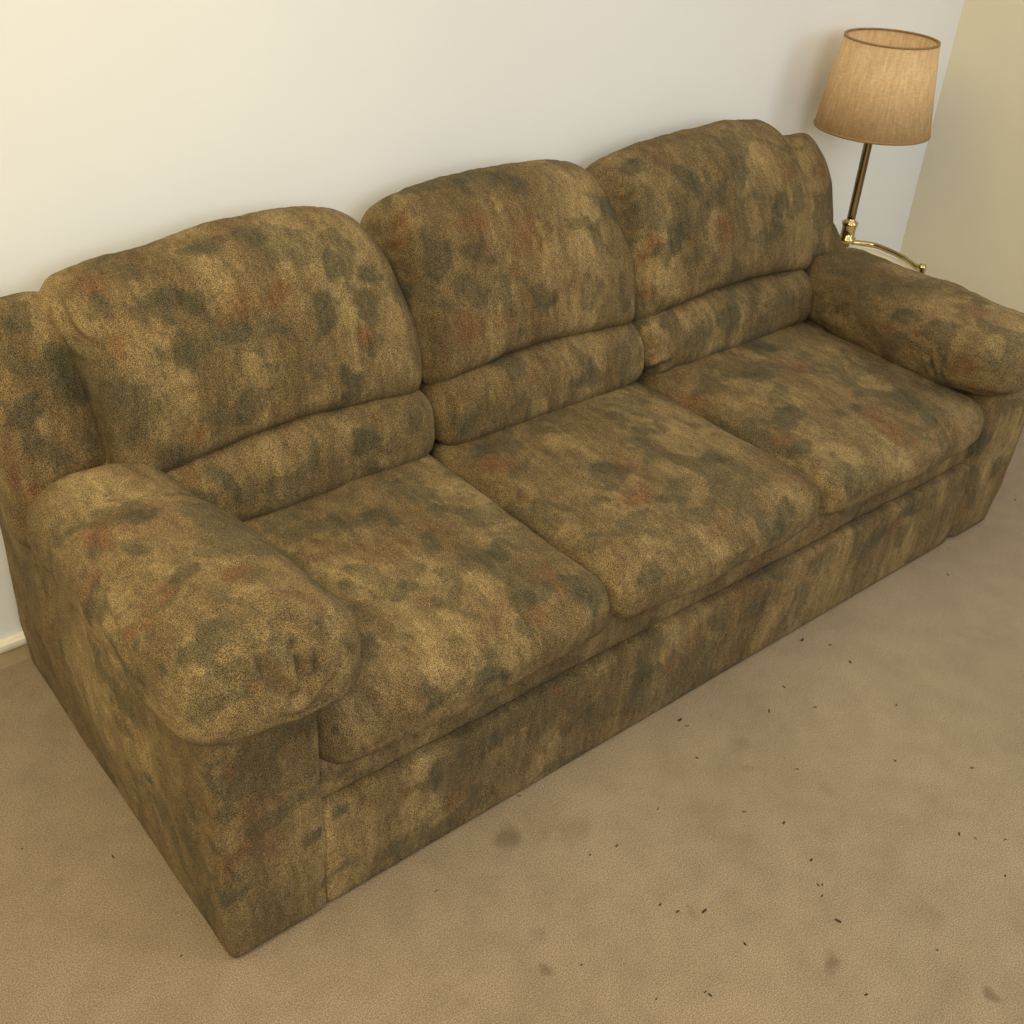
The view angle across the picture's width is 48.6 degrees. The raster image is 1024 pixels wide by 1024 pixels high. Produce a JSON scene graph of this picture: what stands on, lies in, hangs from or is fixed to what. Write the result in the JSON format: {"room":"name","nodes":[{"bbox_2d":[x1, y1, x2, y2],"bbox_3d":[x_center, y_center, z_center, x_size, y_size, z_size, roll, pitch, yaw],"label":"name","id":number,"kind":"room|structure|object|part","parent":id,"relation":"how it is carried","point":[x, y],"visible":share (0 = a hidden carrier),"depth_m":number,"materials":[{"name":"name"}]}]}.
{"room":"living room","nodes":[
{"label":"living room","id":0,"kind":"room"},
{"bbox_2d":[0,0,963,639],"bbox_3d":[-1.175,-0.774,1.401,6.592,2.750,0.100,-22,42,-33],"label":"wall","id":1,"kind":"structure","parent":0,"point":[125,124],"depth_m":2.19,"materials":[{"name":"paint"}]},
{"bbox_2d":[0,632,30,669],"bbox_3d":[-1.250,0.382,2.087,6.492,0.061,0.018,-22,42,-33],"label":"baseboard","id":2,"kind":"structure","parent":1,"relation":"attached to","point":[14,649],"depth_m":2.26,"materials":[{"name":"paint"}]},
{"bbox_2d":[0,427,1023,1023],"bbox_3d":[0.156,1.419,0.786,6.592,0.050,4.572,-22,42,-33],"label":"floor","id":3,"kind":"structure","parent":0,"point":[88,935],"depth_m":1.93,"materials":[{"name":"carpet"}]},
{"bbox_2d":[0,119,1023,957],"bbox_3d":[0.179,-0.190,2.355,2.237,0.867,0.925,-22,42,-33],"label":"sofa","id":4,"kind":"object","parent":3,"relation":"on","point":[330,538],"visible":1,"depth_m":2.04,"materials":[{"name":"fabric"}]},
{"bbox_3d":[-0.616,0.173,1.858,0.199,0.733,0.862,-22,42,-33],"label":"arm","id":5,"kind":"part","parent":4,"relation":"part of"},
{"bbox_2d":[26,463,361,746],"bbox_3d":[-0.489,0.116,1.706,0.295,0.233,0.672,-22,42,-33],"label":"armrest","id":6,"kind":"object","parent":4,"relation":"on","point":[214,632],"depth_m":1.56,"materials":[{"name":"fabric"}]},
{"bbox_2d":[39,206,421,472],"bbox_3d":[-0.483,-0.326,2.042,0.660,0.359,0.301,-22,42,-33],"label":"cushion","id":7,"kind":"object","parent":4,"relation":"on","point":[220,345],"depth_m":1.94,"materials":[{"name":"fabric"}]},
{"bbox_2d":[243,454,608,763],"bbox_3d":[-0.223,0.121,1.985,0.591,0.147,0.629,-22,42,-33],"label":"seat cushion","id":8,"kind":"object","parent":4,"relation":"on","point":[457,595],"depth_m":1.89,"materials":[{"name":"fabric"}]},
{"bbox_2d":[360,159,635,384],"bbox_3d":[-0.014,-0.520,2.369,0.610,0.356,0.301,-22,42,-33],"label":"cushion","id":9,"kind":"object","parent":4,"relation":"on","point":[498,272],"depth_m":2.26,"materials":[{"name":"fabric"}]},
{"bbox_2d":[430,381,819,618],"bbox_3d":[0.229,-0.066,2.307,0.580,0.145,0.628,-22,42,-33],"label":"seat cushion","id":10,"kind":"object","parent":4,"relation":"on","point":[660,498],"depth_m":2.19,"materials":[{"name":"fabric"}]},
{"bbox_3d":[0.367,0.244,2.303,1.789,0.226,0.109,-22,42,-33],"label":"rail","id":11,"kind":"part","parent":4,"relation":"part of","materials":[{"name":"fabric"}]},
{"bbox_2d":[585,119,812,319],"bbox_3d":[0.453,-0.711,2.699,0.627,0.360,0.301,-22,42,-33],"label":"cushion","id":12,"kind":"object","parent":4,"relation":"on","point":[713,216],"depth_m":2.59,"materials":[{"name":"fabric"}]},
{"bbox_2d":[636,322,983,514],"bbox_3d":[0.686,-0.251,2.626,0.593,0.145,0.631,-22,42,-33],"label":"seat cushion","id":13,"kind":"object","parent":4,"relation":"on","point":[853,414],"depth_m":2.51,"materials":[{"name":"fabric"}]},
{"bbox_3d":[0.922,-0.423,2.964,0.271,0.653,0.866,-22,42,-33],"label":"arm","id":14,"kind":"part","parent":4,"relation":"part of"},
{"bbox_2d":[804,248,1023,396],"bbox_3d":[0.980,-0.459,2.766,0.293,0.216,0.666,-22,42,-33],"label":"armrest","id":15,"kind":"object","parent":4,"relation":"on","point":[955,341],"depth_m":2.65,"materials":[{"name":"fabric"}]},
{"bbox_2d":[813,28,940,272],"bbox_3d":[0.965,-0.752,3.123,0.302,1.024,0.402,-22,42,-33],"label":"floor lamp","id":16,"kind":"object","parent":3,"relation":"on","point":[880,89],"visible":0.77,"depth_m":2.86,"materials":[{"name":"fabric"}]},
{"bbox_3d":[0.955,-1.105,2.931,0.300,0.225,0.300,-22,42,-33],"label":"lamp shade","id":17,"kind":"part","parent":16,"relation":"part of","materials":[{"name":"fabric"}]},
{"bbox_2d":[846,240,926,272],"bbox_3d":[0.981,-0.499,3.218,0.149,0.502,0.268,-22,42,-33],"label":"lamp arm","id":18,"kind":"object","parent":16,"relation":"on","point":[921,268],"depth_m":3.12,"materials":[{"name":"gold metal"}]},
{"bbox_2d":[898,0,1023,312],"bbox_3d":[2.780,-0.747,1.747,0.100,2.750,4.472,-22,42,-33],"label":"wall","id":19,"kind":"structure","parent":0,"point":[965,222],"depth_m":3.43,"materials":[{"name":"beige paint"}]}
]}

